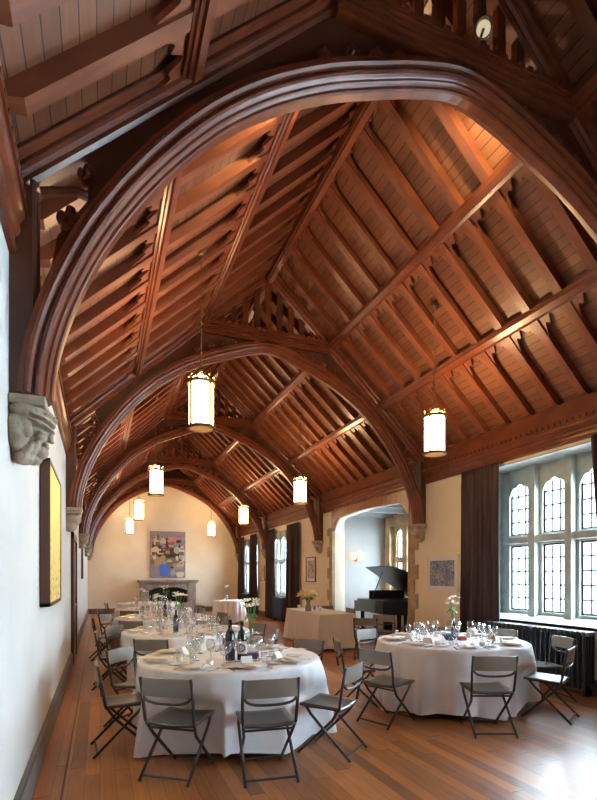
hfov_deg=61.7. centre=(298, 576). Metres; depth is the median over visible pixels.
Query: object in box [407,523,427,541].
stone corbel
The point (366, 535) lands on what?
wall
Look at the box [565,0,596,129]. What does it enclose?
rafter
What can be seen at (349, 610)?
folding chair
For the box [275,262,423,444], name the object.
rafter
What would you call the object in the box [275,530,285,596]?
window
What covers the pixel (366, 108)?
ridge beam
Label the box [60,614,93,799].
trim
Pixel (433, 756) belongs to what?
floor
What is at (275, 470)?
purlin
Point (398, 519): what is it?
wall
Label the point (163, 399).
rafter
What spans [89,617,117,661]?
folding chair
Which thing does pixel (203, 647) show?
place card
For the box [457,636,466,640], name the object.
box
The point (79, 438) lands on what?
rafter
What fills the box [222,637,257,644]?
folding chair
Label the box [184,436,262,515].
rafter
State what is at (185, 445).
rafter
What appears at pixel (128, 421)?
purlin
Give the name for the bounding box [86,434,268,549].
roof truss
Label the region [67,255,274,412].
rafter
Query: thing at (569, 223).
rafter
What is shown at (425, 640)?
place card
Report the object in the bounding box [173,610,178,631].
wine bottle
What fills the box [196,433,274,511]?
rafter
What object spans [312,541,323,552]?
stone corbel
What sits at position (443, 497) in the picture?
wall
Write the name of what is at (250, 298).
rafter
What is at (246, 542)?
window
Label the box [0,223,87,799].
wall
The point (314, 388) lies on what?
rafter
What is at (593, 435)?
curtain
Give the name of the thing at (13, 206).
beam
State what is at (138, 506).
hanging lantern
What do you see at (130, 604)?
tablecloth
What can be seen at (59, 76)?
rafter
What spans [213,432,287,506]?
rafter
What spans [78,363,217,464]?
rafter
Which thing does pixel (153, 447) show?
purlin
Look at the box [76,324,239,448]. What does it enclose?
rafter
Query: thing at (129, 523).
hanging lantern
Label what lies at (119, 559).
wall
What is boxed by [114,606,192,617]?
tablecloth
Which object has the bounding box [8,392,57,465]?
corbel
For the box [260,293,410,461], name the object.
rafter
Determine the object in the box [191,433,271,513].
rafter
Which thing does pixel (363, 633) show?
folding chair
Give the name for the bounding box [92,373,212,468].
rafter
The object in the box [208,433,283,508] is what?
rafter
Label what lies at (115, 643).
tablecloth
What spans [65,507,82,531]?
stone corbel
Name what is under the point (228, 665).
plate
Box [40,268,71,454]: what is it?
beam
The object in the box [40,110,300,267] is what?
rafter
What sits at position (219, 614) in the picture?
folding chair
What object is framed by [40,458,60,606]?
painting
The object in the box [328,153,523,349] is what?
purlin
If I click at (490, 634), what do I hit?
place card
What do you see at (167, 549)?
abstract painting
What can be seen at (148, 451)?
rafter
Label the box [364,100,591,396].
rafter
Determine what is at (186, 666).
dinner plate
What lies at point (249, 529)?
beam
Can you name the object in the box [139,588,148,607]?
vase
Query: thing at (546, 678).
folding chair
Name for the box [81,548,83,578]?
picture
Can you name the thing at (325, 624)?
tablecloth
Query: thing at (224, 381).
rafter
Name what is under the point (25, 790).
baseboard
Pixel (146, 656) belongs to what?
menu sheet
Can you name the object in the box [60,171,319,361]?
rafter
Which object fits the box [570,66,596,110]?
purlin
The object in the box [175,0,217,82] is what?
purlin
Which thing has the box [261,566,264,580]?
framed picture
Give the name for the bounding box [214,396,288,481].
rafter
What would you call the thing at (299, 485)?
hanging lantern
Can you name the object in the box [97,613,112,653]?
folding chair
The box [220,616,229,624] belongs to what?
folding chair
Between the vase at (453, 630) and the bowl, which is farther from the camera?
the vase at (453, 630)
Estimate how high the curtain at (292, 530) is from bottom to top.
3.292 m
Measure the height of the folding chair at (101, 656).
0.790 m
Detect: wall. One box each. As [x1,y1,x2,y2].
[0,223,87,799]
[88,487,237,608]
[241,438,596,679]
[345,516,384,629]
[385,514,407,632]
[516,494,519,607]
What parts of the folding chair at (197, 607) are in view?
backrest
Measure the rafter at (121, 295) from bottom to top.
3.032 m
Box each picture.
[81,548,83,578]
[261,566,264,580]
[306,557,315,581]
[426,554,458,591]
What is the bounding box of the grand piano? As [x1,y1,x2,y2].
[354,566,407,632]
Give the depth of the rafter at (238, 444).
15.88 m
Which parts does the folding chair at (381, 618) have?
backrest, seat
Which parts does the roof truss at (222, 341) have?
wall post, spandrel panel, wall post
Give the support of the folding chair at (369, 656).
on the floor
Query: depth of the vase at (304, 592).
11.43 m
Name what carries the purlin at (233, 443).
attached to the ceiling at (33, 41)
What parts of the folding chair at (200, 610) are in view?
backrest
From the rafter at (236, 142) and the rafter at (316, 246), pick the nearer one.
the rafter at (236, 142)
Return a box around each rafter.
[0,0,192,26]
[4,0,318,116]
[40,0,409,229]
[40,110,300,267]
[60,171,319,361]
[60,196,305,377]
[63,217,294,390]
[65,237,283,402]
[66,144,334,341]
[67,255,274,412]
[76,293,253,428]
[76,300,251,436]
[76,314,241,442]
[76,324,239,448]
[76,376,179,454]
[77,112,351,311]
[77,368,198,459]
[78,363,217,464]
[78,365,208,463]
[85,408,184,488]
[85,410,184,490]
[85,442,162,502]
[85,448,150,498]
[85,449,150,500]
[86,404,184,484]
[86,440,167,504]
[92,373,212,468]
[94,367,215,463]
[98,102,361,270]
[172,452,238,518]
[172,454,238,521]
[174,450,238,514]
[178,441,242,506]
[178,443,251,519]
[178,446,250,520]
[180,439,259,517]
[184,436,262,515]
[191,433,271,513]
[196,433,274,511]
[201,433,279,510]
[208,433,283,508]
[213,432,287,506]
[214,388,314,497]
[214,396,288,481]
[214,405,293,494]
[214,413,293,501]
[215,374,327,492]
[219,367,334,489]
[222,434,292,505]
[223,360,342,487]
[227,358,349,484]
[243,356,358,481]
[248,317,386,470]
[249,325,376,474]
[253,303,394,466]
[254,355,367,477]
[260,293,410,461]
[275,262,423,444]
[283,246,453,446]
[293,227,471,440]
[304,207,490,433]
[317,185,511,425]
[330,158,535,417]
[346,127,561,407]
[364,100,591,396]
[391,100,596,360]
[429,2,596,317]
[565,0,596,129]
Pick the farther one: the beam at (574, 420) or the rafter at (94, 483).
the rafter at (94, 483)
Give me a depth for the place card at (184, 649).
5.07 m
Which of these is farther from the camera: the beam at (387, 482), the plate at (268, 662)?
the beam at (387, 482)
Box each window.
[244,537,257,592]
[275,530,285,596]
[389,523,407,597]
[499,441,596,630]
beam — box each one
[0,61,26,253]
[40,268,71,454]
[167,0,431,457]
[239,517,262,536]
[266,498,315,528]
[320,461,414,513]
[422,391,596,483]
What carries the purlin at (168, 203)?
attached to the ceiling at (33, 41)
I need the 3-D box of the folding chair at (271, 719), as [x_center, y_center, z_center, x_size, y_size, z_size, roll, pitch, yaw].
[-0.258,1.152,3.936,0.449,0.790,0.517,0,0,-15]
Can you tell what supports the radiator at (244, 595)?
on the floor
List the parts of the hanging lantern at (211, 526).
lamp shade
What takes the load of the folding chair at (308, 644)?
on the floor
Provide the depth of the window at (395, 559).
14.69 m
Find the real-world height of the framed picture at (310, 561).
0.760 m
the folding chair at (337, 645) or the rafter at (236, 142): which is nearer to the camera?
the rafter at (236, 142)
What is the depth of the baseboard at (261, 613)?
6.82 m
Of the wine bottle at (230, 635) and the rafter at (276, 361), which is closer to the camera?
the wine bottle at (230, 635)
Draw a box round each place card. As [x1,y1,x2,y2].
[176,646,188,654]
[197,643,208,650]
[240,656,252,663]
[255,642,266,649]
[271,651,282,660]
[410,630,417,636]
[422,637,432,643]
[466,630,475,636]
[486,633,494,639]
[491,637,499,643]
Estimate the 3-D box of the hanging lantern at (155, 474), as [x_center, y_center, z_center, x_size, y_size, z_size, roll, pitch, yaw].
[-3.046,-2.823,10.680,0.330,2.166,0.330,0,0,23]
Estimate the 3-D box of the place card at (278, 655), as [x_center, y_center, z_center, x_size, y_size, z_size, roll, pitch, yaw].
[-0.204,0.746,4.740,0.090,0.075,0.100,0,0,26]
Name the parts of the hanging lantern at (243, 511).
lamp shade, chain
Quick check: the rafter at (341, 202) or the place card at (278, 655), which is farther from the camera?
the rafter at (341, 202)
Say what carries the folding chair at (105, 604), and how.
on the floor
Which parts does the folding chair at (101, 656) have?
seat, leg, leg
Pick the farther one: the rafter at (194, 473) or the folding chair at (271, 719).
the rafter at (194, 473)
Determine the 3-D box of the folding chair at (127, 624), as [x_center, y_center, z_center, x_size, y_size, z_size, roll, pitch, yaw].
[-2.868,1.152,8.864,0.449,0.790,0.517,0,0,10]
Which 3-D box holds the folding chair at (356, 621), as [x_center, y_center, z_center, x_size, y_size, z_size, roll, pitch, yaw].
[1.282,1.152,9.470,0.449,0.790,0.517,0,0,12]
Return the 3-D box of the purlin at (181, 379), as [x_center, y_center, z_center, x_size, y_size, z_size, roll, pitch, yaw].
[-2.540,-4.255,10.703,0.175,0.178,4.690,0,0,-22]
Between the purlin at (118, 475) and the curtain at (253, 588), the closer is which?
the purlin at (118, 475)
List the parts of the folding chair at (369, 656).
leg, leg, backrest, seat, leg, leg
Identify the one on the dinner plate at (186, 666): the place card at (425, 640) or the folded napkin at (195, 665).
the folded napkin at (195, 665)
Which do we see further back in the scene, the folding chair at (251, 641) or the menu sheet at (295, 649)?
the folding chair at (251, 641)
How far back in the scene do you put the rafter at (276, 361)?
11.19 m
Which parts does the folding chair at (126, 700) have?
backrest, leg, leg, leg, leg, seat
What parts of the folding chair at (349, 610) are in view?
backrest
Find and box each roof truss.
[9,0,596,406]
[66,273,425,523]
[79,378,322,540]
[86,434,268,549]
[89,456,240,553]
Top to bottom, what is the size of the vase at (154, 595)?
0.457 m
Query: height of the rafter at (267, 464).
3.032 m
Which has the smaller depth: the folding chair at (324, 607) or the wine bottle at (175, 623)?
the wine bottle at (175, 623)
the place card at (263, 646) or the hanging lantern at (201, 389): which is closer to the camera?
the place card at (263, 646)
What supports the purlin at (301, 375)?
attached to the ceiling at (33, 41)
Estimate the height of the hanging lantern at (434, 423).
2.166 m
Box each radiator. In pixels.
[242,593,248,611]
[272,597,284,621]
[483,621,595,696]
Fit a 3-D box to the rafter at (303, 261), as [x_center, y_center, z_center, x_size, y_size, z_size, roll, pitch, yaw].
[1.262,-3.907,8.759,3.231,3.032,0.460,0,0,-22]
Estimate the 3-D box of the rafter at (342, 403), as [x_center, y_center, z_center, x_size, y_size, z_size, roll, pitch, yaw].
[0.591,-3.907,10.447,3.231,3.032,0.460,0,0,-22]
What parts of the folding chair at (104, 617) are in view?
backrest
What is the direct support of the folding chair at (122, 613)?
on the floor
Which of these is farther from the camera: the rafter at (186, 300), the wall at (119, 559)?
the wall at (119, 559)
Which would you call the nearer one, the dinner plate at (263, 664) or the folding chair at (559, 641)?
the dinner plate at (263, 664)
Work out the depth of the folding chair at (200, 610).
12.22 m
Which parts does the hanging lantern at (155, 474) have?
chain, lamp shade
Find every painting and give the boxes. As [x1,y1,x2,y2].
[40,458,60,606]
[150,531,184,577]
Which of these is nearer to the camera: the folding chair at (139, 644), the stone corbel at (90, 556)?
the folding chair at (139, 644)
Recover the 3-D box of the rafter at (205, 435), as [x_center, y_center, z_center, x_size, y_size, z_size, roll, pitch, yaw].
[-2.252,-3.907,17.609,3.231,3.032,0.460,0,0,-22]
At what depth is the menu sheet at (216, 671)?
4.13 m
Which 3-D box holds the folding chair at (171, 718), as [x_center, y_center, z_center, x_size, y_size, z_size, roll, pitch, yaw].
[-0.943,1.152,3.955,0.449,0.790,0.517,0,0,15]
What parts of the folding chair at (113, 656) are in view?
leg, leg, backrest, seat, leg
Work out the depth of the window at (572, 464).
7.76 m
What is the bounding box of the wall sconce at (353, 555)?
[351,553,363,562]
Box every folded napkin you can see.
[146,657,169,660]
[158,649,178,652]
[190,663,203,668]
[241,663,263,668]
[265,644,280,647]
[283,657,301,661]
[385,637,401,639]
[407,642,425,644]
[464,645,474,648]
[502,642,520,644]
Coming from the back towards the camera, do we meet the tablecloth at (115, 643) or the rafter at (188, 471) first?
the rafter at (188, 471)
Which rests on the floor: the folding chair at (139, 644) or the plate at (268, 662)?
the folding chair at (139, 644)
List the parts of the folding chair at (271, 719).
leg, leg, seat, backrest, leg, leg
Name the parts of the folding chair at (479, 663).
leg, leg, seat, backrest, leg, leg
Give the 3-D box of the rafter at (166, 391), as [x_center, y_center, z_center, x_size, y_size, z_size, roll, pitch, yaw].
[-3.108,-3.907,10.907,3.231,3.032,0.460,0,0,-22]
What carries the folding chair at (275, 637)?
on the floor
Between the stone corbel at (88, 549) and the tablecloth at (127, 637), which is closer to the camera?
the tablecloth at (127, 637)
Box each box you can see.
[247,652,258,658]
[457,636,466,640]
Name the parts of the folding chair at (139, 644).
leg, backrest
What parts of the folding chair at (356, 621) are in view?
leg, backrest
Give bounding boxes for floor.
[31,611,596,799]
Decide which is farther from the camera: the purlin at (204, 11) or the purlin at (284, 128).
the purlin at (284, 128)
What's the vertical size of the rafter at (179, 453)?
3.032 m
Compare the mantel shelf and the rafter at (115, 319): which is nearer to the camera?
the rafter at (115, 319)
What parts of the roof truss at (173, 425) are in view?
wall post, spandrel panel, wall post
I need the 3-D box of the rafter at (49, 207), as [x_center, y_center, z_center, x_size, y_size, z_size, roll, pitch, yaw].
[-0.419,-3.907,4.132,3.231,3.032,0.460,0,0,-22]
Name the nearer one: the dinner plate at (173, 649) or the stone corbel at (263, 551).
the dinner plate at (173, 649)
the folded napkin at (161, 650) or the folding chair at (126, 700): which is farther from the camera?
the folded napkin at (161, 650)
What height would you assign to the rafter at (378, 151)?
3.032 m
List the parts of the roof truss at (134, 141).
wall post, spandrel panel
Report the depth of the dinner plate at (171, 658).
4.61 m
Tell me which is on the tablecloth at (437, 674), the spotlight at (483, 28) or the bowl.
the bowl
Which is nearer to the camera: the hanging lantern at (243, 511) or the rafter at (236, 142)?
the rafter at (236, 142)
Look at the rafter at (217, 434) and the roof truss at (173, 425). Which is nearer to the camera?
the roof truss at (173, 425)
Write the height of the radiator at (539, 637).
0.840 m
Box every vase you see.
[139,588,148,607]
[153,593,165,615]
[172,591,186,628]
[240,598,259,642]
[297,589,319,610]
[445,595,460,633]
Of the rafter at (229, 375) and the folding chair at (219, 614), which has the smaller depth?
the folding chair at (219, 614)
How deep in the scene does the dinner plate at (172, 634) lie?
6.69 m
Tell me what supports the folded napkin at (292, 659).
on the dinner plate at (302, 658)
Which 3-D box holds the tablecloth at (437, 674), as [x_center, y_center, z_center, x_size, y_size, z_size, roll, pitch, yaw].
[1.859,1.157,6.210,1.974,0.744,1.936,0,0,-22]
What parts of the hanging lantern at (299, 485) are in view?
lamp shade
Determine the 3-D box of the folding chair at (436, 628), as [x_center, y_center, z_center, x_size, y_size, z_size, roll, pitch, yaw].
[2.168,1.152,7.447,0.449,0.790,0.517,0,0,12]
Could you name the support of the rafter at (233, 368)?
attached to the ceiling at (33, 41)
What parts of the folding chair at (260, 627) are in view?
backrest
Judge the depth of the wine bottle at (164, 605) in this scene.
9.89 m
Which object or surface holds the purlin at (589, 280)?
attached to the ceiling at (33, 41)
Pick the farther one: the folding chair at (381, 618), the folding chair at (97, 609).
the folding chair at (97, 609)
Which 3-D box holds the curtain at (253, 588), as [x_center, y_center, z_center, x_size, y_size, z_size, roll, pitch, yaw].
[-1.874,-0.126,20.718,0.126,3.292,0.905,0,0,-22]
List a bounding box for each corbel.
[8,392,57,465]
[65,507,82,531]
[79,534,88,548]
[85,546,91,556]
[87,551,93,559]
[260,549,265,558]
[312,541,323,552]
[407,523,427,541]
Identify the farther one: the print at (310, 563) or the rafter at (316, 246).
the print at (310, 563)
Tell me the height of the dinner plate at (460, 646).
0.017 m
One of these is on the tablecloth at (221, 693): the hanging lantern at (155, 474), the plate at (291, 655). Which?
the plate at (291, 655)
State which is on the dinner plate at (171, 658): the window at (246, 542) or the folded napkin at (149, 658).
the folded napkin at (149, 658)
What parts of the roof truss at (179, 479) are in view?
spandrel panel, infill panel, wall post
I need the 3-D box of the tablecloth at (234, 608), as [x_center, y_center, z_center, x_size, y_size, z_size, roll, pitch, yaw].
[-2.338,1.157,16.961,1.266,0.744,1.201,0,0,-22]
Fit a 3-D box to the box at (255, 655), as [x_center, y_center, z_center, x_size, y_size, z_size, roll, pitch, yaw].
[-0.441,0.753,4.796,0.110,0.060,0.060,0,0,-22]
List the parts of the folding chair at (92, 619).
leg, leg, seat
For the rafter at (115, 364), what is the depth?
7.31 m
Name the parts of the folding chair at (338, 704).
leg, leg, seat, leg, leg, backrest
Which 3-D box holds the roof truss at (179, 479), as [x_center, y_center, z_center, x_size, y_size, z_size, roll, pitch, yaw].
[-5.698,-3.240,21.860,6.725,4.380,0.320,0,0,-22]
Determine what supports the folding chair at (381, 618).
on the floor
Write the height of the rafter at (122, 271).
3.032 m
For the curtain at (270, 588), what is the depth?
18.60 m
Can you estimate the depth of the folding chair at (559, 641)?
6.33 m
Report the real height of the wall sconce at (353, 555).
0.298 m
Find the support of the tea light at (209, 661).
on the tablecloth at (221, 693)
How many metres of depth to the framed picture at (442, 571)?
9.40 m
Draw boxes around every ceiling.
[0,0,596,513]
[354,504,406,517]
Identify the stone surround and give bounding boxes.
[327,490,418,632]
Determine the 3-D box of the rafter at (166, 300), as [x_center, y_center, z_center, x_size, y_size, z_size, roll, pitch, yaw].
[-1.437,-3.907,6.697,3.231,3.032,0.460,0,0,-22]
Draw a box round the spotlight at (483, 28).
[474,15,493,43]
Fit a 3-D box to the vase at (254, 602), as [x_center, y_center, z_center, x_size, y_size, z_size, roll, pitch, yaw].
[-0.505,0.498,5.242,0.209,0.570,0.284,0,0,-4]
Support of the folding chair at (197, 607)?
on the floor
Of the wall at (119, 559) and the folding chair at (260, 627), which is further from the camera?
the wall at (119, 559)
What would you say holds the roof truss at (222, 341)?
attached to the ceiling at (33, 41)
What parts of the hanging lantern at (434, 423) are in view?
lamp shade, chain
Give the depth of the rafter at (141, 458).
16.60 m
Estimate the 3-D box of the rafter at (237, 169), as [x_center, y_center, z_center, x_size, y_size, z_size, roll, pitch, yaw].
[-0.758,-3.907,4.987,3.231,3.032,0.460,0,0,-22]
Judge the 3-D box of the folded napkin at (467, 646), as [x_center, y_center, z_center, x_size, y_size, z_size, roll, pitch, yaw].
[1.877,0.763,5.487,0.090,0.020,0.200,0,0,7]
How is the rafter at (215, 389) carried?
attached to the ceiling at (33, 41)
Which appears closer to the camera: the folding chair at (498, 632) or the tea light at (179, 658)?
the tea light at (179, 658)
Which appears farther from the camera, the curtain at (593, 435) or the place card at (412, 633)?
the place card at (412, 633)
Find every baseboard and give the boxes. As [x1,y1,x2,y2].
[13,609,87,799]
[88,606,212,613]
[256,610,596,695]
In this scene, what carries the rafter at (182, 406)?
attached to the ceiling at (33, 41)
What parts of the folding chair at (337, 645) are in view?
backrest, leg, seat, leg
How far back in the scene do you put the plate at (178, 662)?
4.49 m
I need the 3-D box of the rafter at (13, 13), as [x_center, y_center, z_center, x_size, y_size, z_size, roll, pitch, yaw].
[0.091,-3.907,2.849,3.231,3.032,0.460,0,0,-22]
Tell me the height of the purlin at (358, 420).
0.178 m
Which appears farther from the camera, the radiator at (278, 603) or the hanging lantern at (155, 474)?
the radiator at (278, 603)
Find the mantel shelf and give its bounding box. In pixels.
[137,580,198,583]
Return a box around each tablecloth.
[111,613,210,649]
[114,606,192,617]
[116,601,179,608]
[120,624,249,691]
[132,645,336,757]
[212,600,247,622]
[283,608,360,649]
[375,632,540,720]
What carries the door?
in the wall at (35, 640)
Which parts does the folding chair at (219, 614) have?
backrest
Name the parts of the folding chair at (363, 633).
leg, backrest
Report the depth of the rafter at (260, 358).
11.57 m
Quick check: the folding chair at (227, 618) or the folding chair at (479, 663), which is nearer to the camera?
the folding chair at (479, 663)
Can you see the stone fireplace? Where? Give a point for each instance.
(188, 587)
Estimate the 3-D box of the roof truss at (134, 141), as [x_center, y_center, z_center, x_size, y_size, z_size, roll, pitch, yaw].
[1.335,-3.200,4.145,6.725,4.301,0.320,0,0,-22]
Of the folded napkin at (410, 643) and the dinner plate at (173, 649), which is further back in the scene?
the folded napkin at (410, 643)
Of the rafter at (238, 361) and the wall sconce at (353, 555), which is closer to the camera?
the rafter at (238, 361)
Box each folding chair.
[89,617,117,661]
[90,659,140,758]
[91,630,126,690]
[96,608,111,639]
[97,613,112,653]
[102,624,126,677]
[103,603,113,628]
[103,646,135,726]
[119,621,142,663]
[120,610,138,615]
[133,639,168,666]
[137,676,214,787]
[194,605,203,613]
[195,620,220,624]
[197,607,205,614]
[216,612,227,624]
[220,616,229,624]
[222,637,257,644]
[236,677,299,788]
[248,622,265,642]
[272,627,278,643]
[292,638,323,661]
[297,660,366,762]
[318,605,332,609]
[332,637,377,706]
[346,607,365,629]
[353,618,377,659]
[355,628,377,683]
[356,648,414,730]
[373,614,398,649]
[428,626,458,632]
[459,656,518,738]
[487,628,517,637]
[521,645,578,724]
[535,635,576,701]
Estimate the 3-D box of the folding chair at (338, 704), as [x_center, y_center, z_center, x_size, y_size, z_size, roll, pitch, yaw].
[0.301,1.152,4.442,0.517,0.790,0.449,0,0,28]
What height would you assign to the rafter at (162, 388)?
3.032 m
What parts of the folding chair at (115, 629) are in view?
backrest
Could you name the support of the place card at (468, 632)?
on the tablecloth at (437, 674)
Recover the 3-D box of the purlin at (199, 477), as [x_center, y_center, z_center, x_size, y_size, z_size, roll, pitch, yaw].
[-3.858,-4.255,20.428,0.175,0.178,3.780,0,0,-22]
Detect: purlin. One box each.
[115,470,121,483]
[121,408,134,449]
[133,172,182,375]
[147,446,155,457]
[165,373,186,414]
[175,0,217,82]
[194,475,202,482]
[200,110,299,325]
[213,440,237,463]
[218,495,234,505]
[241,468,279,491]
[252,371,307,424]
[288,415,365,463]
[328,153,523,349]
[378,268,596,409]
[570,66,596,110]
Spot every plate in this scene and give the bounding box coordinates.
[143,656,172,661]
[155,649,178,653]
[157,633,177,635]
[167,661,186,664]
[181,663,212,669]
[222,664,237,667]
[236,663,267,668]
[266,661,283,663]
[278,657,306,661]
[286,654,302,656]
[457,645,482,648]
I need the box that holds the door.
[71,532,76,664]
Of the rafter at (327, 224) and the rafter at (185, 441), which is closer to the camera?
the rafter at (327, 224)
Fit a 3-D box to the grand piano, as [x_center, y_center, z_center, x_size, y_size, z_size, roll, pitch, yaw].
[2.517,0.636,12.697,1.494,1.827,2.290,0,0,-14]
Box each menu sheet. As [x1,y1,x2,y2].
[136,655,154,658]
[208,669,225,673]
[288,648,304,650]
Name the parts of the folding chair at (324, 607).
backrest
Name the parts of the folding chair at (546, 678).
leg, seat, leg, leg, leg, backrest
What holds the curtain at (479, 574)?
hanging from the beam at (574, 420)
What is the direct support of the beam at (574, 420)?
attached to the wall at (443, 497)
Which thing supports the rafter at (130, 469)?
attached to the ceiling at (33, 41)
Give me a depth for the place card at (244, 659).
4.46 m
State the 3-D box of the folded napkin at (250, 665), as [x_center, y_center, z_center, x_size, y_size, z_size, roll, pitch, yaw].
[-0.401,0.763,4.311,0.200,0.020,0.090,0,0,43]
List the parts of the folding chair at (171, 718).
leg, leg, backrest, seat, leg, leg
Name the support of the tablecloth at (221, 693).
on the round table
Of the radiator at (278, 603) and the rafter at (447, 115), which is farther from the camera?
the radiator at (278, 603)
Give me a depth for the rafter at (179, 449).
20.86 m
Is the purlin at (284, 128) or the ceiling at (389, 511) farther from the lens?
the ceiling at (389, 511)
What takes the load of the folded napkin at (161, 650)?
on the dinner plate at (173, 649)
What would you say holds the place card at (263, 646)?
on the tablecloth at (221, 693)
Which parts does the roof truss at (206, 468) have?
spandrel panel, wall post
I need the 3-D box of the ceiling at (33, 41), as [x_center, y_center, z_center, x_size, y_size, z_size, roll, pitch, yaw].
[-0.765,-3.829,9.434,7.100,3.362,27.700,0,0,-22]
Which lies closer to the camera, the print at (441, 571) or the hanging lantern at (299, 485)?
the print at (441, 571)
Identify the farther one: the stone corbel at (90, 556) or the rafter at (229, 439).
the stone corbel at (90, 556)
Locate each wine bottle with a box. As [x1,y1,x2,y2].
[163,601,166,616]
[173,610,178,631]
[225,619,234,660]
[237,621,246,659]
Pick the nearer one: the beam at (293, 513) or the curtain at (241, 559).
the beam at (293, 513)
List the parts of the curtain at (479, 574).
heading rail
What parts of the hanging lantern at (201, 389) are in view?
lamp shade, chain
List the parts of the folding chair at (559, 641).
leg, seat, leg, backrest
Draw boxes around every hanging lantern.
[125,487,133,533]
[133,498,143,520]
[148,395,163,496]
[187,247,215,432]
[207,487,214,536]
[239,459,248,524]
[293,412,306,504]
[423,300,446,457]
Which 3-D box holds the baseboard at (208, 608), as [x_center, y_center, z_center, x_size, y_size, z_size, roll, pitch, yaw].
[-5.759,1.440,22.013,6.500,0.220,0.030,0,0,-22]
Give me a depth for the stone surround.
11.09 m
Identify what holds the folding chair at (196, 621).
on the floor
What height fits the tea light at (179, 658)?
0.050 m
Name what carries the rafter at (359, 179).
attached to the ceiling at (33, 41)
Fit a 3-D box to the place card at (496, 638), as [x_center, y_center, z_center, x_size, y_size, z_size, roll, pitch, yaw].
[2.329,0.746,5.887,0.090,0.075,0.100,0,0,38]
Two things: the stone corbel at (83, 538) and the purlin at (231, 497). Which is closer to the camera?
the stone corbel at (83, 538)
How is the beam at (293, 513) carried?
attached to the wall at (443, 497)
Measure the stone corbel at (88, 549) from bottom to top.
0.362 m
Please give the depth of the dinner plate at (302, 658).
4.64 m
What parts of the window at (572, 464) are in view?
sill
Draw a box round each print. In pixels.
[307,560,313,577]
[430,560,453,585]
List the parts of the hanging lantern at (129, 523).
lamp shade, chain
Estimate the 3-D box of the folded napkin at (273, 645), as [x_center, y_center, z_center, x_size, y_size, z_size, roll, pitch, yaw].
[-0.294,0.763,5.532,0.200,0.020,0.090,0,0,-25]
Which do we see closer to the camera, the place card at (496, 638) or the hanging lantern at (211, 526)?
the place card at (496, 638)
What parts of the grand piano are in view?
leg, lid, leg, leg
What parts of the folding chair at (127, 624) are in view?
backrest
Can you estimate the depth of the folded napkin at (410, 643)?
5.70 m
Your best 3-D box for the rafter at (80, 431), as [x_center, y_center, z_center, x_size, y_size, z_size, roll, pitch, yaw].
[-2.447,-3.907,9.241,3.231,3.032,0.460,0,0,-22]
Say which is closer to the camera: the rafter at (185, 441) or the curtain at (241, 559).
the rafter at (185, 441)
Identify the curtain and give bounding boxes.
[238,537,244,599]
[249,533,257,613]
[265,528,275,618]
[285,522,298,617]
[459,461,499,632]
[590,432,596,525]
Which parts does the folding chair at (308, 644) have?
backrest, leg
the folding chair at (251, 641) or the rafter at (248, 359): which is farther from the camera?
the rafter at (248, 359)
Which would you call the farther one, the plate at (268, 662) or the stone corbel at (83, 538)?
the stone corbel at (83, 538)
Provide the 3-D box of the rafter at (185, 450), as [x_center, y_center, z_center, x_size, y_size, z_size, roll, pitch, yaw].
[-3.420,-3.907,20.550,3.231,3.032,0.460,0,0,-22]
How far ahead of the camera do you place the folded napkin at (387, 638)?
6.16 m
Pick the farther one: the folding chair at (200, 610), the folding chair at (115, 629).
the folding chair at (200, 610)
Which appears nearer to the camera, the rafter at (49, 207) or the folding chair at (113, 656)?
the rafter at (49, 207)
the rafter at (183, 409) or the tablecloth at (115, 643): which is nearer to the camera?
the tablecloth at (115, 643)
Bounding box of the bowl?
[442,633,457,640]
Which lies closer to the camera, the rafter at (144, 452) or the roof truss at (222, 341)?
the roof truss at (222, 341)
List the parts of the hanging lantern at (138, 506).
lamp shade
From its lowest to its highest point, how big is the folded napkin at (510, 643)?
0.020 m
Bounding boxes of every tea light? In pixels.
[176,656,182,661]
[206,659,212,664]
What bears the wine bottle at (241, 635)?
on the tablecloth at (221, 693)
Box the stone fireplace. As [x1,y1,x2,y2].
[137,580,198,612]
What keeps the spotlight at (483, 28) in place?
attached to the roof truss at (134, 141)
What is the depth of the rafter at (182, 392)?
11.94 m
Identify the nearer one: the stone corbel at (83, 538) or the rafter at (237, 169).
the rafter at (237, 169)

